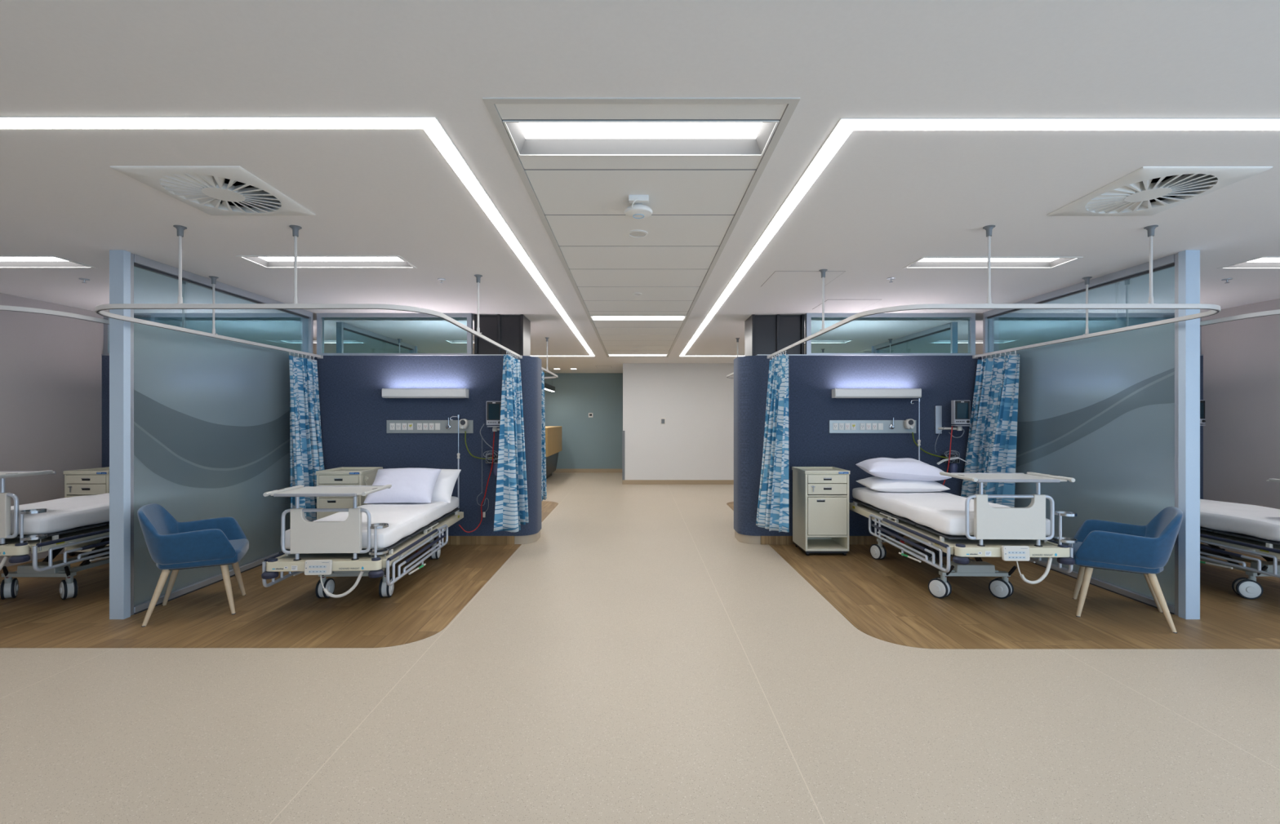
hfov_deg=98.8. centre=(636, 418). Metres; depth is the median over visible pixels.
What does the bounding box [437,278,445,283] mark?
sprinkler
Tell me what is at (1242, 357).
wall
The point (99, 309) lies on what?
track
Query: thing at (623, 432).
trim
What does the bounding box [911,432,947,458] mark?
hose
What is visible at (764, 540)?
baseboard
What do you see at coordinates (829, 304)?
access hatch
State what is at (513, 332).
steel column
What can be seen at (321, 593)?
caster wheel
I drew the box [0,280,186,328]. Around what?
track
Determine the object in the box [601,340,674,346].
tile
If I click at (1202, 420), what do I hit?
patient monitor
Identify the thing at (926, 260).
diffuser
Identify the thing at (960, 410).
patient monitor
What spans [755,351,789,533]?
privacy curtain
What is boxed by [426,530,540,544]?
baseboard
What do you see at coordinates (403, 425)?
socket
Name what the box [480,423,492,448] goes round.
cable
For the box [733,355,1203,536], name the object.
wall
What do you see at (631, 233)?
grille
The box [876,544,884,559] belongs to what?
caster wheel
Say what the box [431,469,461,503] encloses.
pillow
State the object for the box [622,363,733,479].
wall
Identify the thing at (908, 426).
panel
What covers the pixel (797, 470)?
tray
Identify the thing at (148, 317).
window
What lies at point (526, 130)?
diffuser
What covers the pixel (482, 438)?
cable
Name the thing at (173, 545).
armchair
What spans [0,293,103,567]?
wall
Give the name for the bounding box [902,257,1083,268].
recessed light
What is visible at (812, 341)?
recessed light
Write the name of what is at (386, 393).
light
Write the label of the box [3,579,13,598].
caster wheel
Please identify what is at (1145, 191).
ceiling vent
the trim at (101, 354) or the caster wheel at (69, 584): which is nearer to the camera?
the caster wheel at (69, 584)
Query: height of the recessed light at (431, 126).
0.006 m
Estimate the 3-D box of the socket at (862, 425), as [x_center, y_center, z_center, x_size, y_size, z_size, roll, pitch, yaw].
[2.584,0.093,6.282,0.056,0.077,0.005,0,0,0]
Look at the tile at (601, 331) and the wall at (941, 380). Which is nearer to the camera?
the wall at (941, 380)
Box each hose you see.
[458,431,494,533]
[464,431,493,459]
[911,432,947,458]
[942,426,952,485]
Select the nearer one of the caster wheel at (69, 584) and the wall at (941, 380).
the caster wheel at (69, 584)
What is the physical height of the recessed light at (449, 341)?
0.050 m
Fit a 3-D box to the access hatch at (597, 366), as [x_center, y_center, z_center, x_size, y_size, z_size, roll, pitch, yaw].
[-0.775,-1.213,12.900,0.350,0.002,0.600,0,0,0]
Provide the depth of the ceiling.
2.46 m
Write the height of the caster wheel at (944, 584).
0.144 m
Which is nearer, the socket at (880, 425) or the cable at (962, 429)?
the cable at (962, 429)
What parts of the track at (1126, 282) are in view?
hanger rod, rail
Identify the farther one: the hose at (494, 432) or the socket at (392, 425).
the socket at (392, 425)
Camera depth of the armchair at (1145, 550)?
3.89 m
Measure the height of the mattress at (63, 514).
0.167 m
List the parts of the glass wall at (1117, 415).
rail, frosted pane, rail, post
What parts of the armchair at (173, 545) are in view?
leg, leg, seat, seat, leg, leg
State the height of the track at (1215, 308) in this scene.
0.526 m
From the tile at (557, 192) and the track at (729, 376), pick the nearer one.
the tile at (557, 192)
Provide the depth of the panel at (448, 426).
6.29 m
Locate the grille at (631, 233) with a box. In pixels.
[629,231,645,236]
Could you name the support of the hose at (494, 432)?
hanging from the patient monitor at (493, 408)
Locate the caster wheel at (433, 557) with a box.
[431,546,435,559]
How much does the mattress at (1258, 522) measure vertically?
0.168 m
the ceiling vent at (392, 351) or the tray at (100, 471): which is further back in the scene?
the ceiling vent at (392, 351)
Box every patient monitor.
[486,401,501,431]
[934,400,969,434]
[1200,400,1205,426]
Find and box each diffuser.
[0,257,66,261]
[258,257,403,261]
[519,122,762,138]
[592,316,684,319]
[608,354,666,355]
[918,257,1059,262]
[1248,257,1279,262]
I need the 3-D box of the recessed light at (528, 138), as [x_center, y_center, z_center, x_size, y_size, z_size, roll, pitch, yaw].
[0.018,-1.244,2.382,1.125,0.069,0.295,0,0,0]
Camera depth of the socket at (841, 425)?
6.28 m
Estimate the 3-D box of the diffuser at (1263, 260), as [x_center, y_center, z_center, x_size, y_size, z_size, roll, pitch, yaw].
[5.295,-1.254,4.275,1.100,0.008,0.216,0,0,0]
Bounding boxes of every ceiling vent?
[110,165,315,215]
[378,349,426,353]
[854,349,902,353]
[1046,166,1272,216]
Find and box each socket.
[390,423,395,430]
[395,423,400,430]
[401,423,406,430]
[408,423,413,430]
[417,423,422,430]
[422,423,427,430]
[429,423,434,430]
[435,423,439,430]
[832,423,837,430]
[839,423,844,430]
[844,423,849,430]
[851,423,856,430]
[860,423,865,430]
[866,423,871,430]
[871,423,876,430]
[878,423,883,430]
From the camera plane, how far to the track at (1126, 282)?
3.91 m
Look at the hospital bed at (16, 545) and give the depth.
4.24 m
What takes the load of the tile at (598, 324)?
attached to the frame
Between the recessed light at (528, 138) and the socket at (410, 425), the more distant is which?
the socket at (410, 425)
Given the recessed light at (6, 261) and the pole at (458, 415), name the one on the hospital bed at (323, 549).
the pole at (458, 415)
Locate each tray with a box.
[62,466,109,475]
[315,466,382,475]
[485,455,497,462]
[791,466,849,474]
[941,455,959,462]
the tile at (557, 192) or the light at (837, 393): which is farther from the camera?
the light at (837, 393)
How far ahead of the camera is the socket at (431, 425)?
6.28 m
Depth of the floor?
2.91 m
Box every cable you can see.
[476,492,488,512]
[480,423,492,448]
[481,438,482,493]
[948,429,964,438]
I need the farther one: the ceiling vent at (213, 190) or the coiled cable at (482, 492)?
the coiled cable at (482, 492)
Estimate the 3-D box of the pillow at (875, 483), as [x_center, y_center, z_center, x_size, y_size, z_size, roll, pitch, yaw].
[2.705,0.669,5.620,0.762,0.155,0.455,0,0,3]
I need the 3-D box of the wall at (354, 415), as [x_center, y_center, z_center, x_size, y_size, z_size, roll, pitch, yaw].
[-3.652,0.314,6.600,4.975,2.072,0.600,0,0,0]
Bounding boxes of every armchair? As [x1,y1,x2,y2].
[137,503,248,627]
[1068,506,1183,633]
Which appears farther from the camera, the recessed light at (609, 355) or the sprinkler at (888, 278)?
the recessed light at (609, 355)
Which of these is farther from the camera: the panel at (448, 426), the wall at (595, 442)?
the wall at (595, 442)
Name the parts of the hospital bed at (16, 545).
stem, footboard, tube frame, rail, motor, lift arm, frame, rail, lift arm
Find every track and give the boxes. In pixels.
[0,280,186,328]
[94,225,522,358]
[397,337,557,378]
[726,337,893,378]
[767,225,1220,358]
[1124,278,1279,327]
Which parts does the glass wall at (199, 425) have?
post, rail, frosted pane, rail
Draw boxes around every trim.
[101,354,512,355]
[622,431,624,479]
[755,354,1203,355]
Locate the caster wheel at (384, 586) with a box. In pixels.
[381,582,387,596]
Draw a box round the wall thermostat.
[588,413,592,417]
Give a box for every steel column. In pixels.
[474,314,530,355]
[744,314,804,355]
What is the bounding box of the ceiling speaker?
[626,230,648,237]
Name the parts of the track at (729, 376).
rail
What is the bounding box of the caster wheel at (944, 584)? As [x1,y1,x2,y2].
[938,578,950,595]
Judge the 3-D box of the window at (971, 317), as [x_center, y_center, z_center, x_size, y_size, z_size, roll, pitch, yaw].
[2.929,-0.975,6.350,1.943,0.478,0.060,0,0,0]
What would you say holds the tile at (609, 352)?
attached to the frame
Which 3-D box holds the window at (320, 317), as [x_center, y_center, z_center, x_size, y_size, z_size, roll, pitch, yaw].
[-2.795,-0.975,6.350,1.780,0.478,0.060,0,0,0]
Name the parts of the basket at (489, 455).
wire frame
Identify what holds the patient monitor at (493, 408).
attached to the wall at (354, 415)
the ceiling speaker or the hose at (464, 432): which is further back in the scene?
the hose at (464, 432)
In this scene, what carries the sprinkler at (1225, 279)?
attached to the ceiling
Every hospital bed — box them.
[0,470,109,599]
[261,484,463,598]
[848,471,1077,599]
[1200,478,1279,599]
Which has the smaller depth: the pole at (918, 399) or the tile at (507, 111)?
the tile at (507, 111)
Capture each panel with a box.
[386,417,473,433]
[829,417,915,433]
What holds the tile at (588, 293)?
attached to the frame
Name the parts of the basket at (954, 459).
wire frame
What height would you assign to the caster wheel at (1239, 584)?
0.144 m
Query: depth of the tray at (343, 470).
5.87 m
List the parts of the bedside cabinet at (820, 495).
drawer, drawer, door, label plate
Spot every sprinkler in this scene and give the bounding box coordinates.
[78,278,89,283]
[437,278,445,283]
[886,277,895,282]
[1221,278,1232,283]
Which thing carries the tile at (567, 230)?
in the frame
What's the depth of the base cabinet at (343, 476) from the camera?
5.70 m
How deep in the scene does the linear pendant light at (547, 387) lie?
13.22 m
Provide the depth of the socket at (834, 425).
6.28 m
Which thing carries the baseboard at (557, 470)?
attached to the wall at (595, 442)
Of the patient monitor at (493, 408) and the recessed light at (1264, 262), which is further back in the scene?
the patient monitor at (493, 408)
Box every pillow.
[363,467,441,503]
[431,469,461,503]
[855,457,951,481]
[855,476,950,493]
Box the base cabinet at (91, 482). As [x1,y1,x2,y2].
[62,466,109,556]
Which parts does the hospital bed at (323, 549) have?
corner knob, rail, rail, stem, footboard, tube frame, motor, stem, frame, rail, rail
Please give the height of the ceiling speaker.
0.009 m
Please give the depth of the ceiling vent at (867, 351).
9.82 m
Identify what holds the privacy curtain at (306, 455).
hanging from the track at (99, 309)
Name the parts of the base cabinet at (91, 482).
drawer, drawer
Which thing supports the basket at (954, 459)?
attached to the wall at (941, 380)
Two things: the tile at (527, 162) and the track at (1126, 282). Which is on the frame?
the tile at (527, 162)
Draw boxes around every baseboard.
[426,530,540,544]
[553,469,622,472]
[622,480,733,484]
[734,530,1204,544]
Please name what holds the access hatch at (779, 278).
attached to the ceiling
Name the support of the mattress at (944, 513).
on the hospital bed at (1016, 535)
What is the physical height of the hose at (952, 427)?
0.672 m
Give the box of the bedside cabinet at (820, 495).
[791,466,849,555]
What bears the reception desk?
on the floor
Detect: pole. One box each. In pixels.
[449,414,460,512]
[911,398,920,461]
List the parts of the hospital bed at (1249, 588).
lift arm, rail, frame, motor, lift arm, rail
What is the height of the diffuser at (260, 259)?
0.008 m
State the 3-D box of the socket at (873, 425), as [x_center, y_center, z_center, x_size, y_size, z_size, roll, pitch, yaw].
[2.722,0.093,6.282,0.056,0.077,0.005,0,0,0]
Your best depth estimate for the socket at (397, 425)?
6.28 m
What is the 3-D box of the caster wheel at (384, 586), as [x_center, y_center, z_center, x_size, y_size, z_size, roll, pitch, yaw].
[-2.028,1.370,4.449,0.042,0.144,0.144,0,0,-8]
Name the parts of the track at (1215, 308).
hanger rod, hanger rod, rail, hanger rod, hanger rod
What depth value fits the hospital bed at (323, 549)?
3.97 m
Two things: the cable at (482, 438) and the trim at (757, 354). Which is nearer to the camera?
the cable at (482, 438)
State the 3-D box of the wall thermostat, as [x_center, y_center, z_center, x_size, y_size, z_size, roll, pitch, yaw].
[-1.233,-0.086,14.689,0.120,0.120,0.022,0,0,0]
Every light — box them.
[0,116,595,356]
[0,255,97,268]
[235,255,417,268]
[279,340,366,343]
[382,388,468,398]
[444,340,474,343]
[502,120,779,155]
[544,382,555,391]
[591,315,685,320]
[608,354,667,356]
[679,118,1279,356]
[804,340,852,343]
[831,388,921,398]
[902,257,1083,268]
[928,340,1016,343]
[1216,256,1279,269]
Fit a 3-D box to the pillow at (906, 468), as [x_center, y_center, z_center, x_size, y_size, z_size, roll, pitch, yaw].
[2.700,0.518,5.600,0.781,0.230,0.455,0,0,5]
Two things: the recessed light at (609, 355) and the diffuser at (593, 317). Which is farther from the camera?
the recessed light at (609, 355)
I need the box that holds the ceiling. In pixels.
[0,0,1279,373]
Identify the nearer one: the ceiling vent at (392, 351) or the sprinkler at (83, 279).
the sprinkler at (83, 279)
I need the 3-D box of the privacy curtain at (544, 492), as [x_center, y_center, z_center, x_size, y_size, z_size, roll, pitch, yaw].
[-1.345,0.223,7.586,0.143,1.834,0.802,0,0,0]
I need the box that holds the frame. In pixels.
[482,97,800,357]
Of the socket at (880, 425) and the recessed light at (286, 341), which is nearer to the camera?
the socket at (880, 425)
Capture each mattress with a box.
[10,493,109,534]
[284,496,458,549]
[852,487,1049,536]
[1200,499,1279,542]
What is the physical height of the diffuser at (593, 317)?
0.008 m
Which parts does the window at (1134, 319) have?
pane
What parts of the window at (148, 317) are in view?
pane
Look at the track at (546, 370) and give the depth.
8.37 m
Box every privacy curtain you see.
[288,352,324,521]
[493,351,528,532]
[541,368,546,501]
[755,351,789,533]
[960,351,1020,507]
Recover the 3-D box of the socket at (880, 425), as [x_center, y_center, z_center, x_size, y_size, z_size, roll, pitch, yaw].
[2.791,0.093,6.282,0.056,0.077,0.005,0,0,0]
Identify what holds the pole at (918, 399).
on the hospital bed at (1016, 535)
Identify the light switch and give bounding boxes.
[660,417,665,424]
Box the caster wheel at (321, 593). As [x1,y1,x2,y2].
[317,578,328,597]
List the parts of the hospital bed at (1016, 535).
lift arm, rail, lift arm, frame, rail, motor, corner knob, lift arm, stem, footboard, tube frame, stem, rail, rail, corner knob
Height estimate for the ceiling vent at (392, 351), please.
0.084 m
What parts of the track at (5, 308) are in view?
rail, hanger rod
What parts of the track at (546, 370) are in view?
hanger rod, rail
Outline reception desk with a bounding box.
[545,426,561,479]
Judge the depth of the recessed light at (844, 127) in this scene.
2.27 m
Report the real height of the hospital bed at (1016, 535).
1.034 m
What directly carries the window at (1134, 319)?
in the wall at (941, 380)
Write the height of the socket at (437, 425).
0.077 m
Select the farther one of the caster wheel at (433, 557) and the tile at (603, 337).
the tile at (603, 337)
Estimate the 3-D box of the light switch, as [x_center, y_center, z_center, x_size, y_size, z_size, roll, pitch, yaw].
[0.578,0.059,12.072,0.110,0.144,0.016,0,0,0]
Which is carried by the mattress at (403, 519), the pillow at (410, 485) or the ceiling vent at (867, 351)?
the pillow at (410, 485)
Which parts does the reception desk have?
panel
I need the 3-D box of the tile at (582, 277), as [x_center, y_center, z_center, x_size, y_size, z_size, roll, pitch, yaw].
[0.018,-1.222,4.763,1.129,0.013,0.582,0,0,0]
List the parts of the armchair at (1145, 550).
leg, leg, seat, seat, leg, leg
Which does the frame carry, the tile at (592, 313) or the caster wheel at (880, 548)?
the tile at (592, 313)
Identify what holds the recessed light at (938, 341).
in the ceiling
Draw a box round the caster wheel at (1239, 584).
[1234,579,1244,594]
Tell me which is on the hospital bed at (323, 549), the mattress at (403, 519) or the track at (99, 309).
the mattress at (403, 519)
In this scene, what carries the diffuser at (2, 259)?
attached to the recessed light at (6, 261)
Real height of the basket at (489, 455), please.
0.288 m
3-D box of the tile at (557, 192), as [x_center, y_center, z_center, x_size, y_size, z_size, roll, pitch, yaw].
[0.018,-1.222,2.978,1.129,0.013,0.582,0,0,0]
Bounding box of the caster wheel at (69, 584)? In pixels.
[65,580,74,599]
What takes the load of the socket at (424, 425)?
attached to the panel at (448, 426)
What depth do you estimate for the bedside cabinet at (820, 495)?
5.75 m
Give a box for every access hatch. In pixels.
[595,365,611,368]
[761,271,845,286]
[813,299,881,309]
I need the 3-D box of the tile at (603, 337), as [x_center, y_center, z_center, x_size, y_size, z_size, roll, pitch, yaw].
[0.018,-1.222,8.260,1.129,0.013,0.587,0,0,0]
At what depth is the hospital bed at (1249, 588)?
4.39 m
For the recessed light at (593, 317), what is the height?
0.022 m
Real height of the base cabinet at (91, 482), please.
0.900 m
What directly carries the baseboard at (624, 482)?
attached to the wall at (695, 401)
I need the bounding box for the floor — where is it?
[0,472,1279,823]
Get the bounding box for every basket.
[483,450,497,475]
[937,450,968,473]
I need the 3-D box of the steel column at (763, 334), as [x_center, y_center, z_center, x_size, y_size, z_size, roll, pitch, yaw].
[1.650,-0.968,6.620,0.610,0.492,0.440,0,0,0]
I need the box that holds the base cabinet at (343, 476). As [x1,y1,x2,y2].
[315,466,382,519]
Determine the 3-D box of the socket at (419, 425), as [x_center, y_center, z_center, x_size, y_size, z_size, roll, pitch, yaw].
[-2.486,0.093,6.282,0.056,0.077,0.005,0,0,0]
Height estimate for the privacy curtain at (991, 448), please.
1.834 m
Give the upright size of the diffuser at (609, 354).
0.008 m
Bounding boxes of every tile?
[495,103,787,119]
[518,155,762,168]
[524,169,755,214]
[545,215,733,245]
[559,246,719,269]
[569,269,707,286]
[577,286,699,300]
[583,300,693,311]
[588,311,688,315]
[592,320,683,328]
[595,328,679,334]
[599,334,676,340]
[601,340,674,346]
[604,346,671,350]
[606,350,669,354]
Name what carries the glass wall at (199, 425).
on the floor
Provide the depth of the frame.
2.23 m
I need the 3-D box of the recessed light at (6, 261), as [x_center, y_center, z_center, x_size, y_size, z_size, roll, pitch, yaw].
[-4.952,-1.235,4.255,1.215,0.050,0.330,0,0,0]
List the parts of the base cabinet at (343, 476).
drawer, drawer, door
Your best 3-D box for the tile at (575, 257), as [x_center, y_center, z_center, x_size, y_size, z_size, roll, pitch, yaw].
[0.018,-1.222,4.168,1.129,0.013,0.582,0,0,0]
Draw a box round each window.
[103,313,305,354]
[316,313,472,354]
[804,313,975,354]
[991,313,1201,354]
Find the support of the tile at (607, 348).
attached to the frame
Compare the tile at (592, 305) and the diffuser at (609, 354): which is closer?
the tile at (592, 305)
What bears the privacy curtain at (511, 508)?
hanging from the track at (99, 309)
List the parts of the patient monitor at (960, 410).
mount arm, casing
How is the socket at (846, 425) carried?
attached to the panel at (908, 426)
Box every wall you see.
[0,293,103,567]
[102,355,541,536]
[109,249,417,619]
[544,373,622,469]
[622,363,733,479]
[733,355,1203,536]
[871,249,1199,619]
[1201,298,1279,561]
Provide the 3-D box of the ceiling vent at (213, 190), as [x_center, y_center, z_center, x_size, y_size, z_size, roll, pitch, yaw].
[-2.220,-1.243,2.950,0.624,0.084,0.624,0,0,0]
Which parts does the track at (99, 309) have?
hanger rod, hanger rod, hanger rod, rail, hanger rod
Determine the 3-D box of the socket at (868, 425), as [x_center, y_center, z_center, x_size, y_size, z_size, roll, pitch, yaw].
[2.653,0.093,6.282,0.056,0.077,0.005,0,0,0]
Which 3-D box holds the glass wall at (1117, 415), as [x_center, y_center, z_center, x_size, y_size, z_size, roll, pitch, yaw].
[4.004,0.118,6.601,0.104,2.664,5.298,0,0,0]

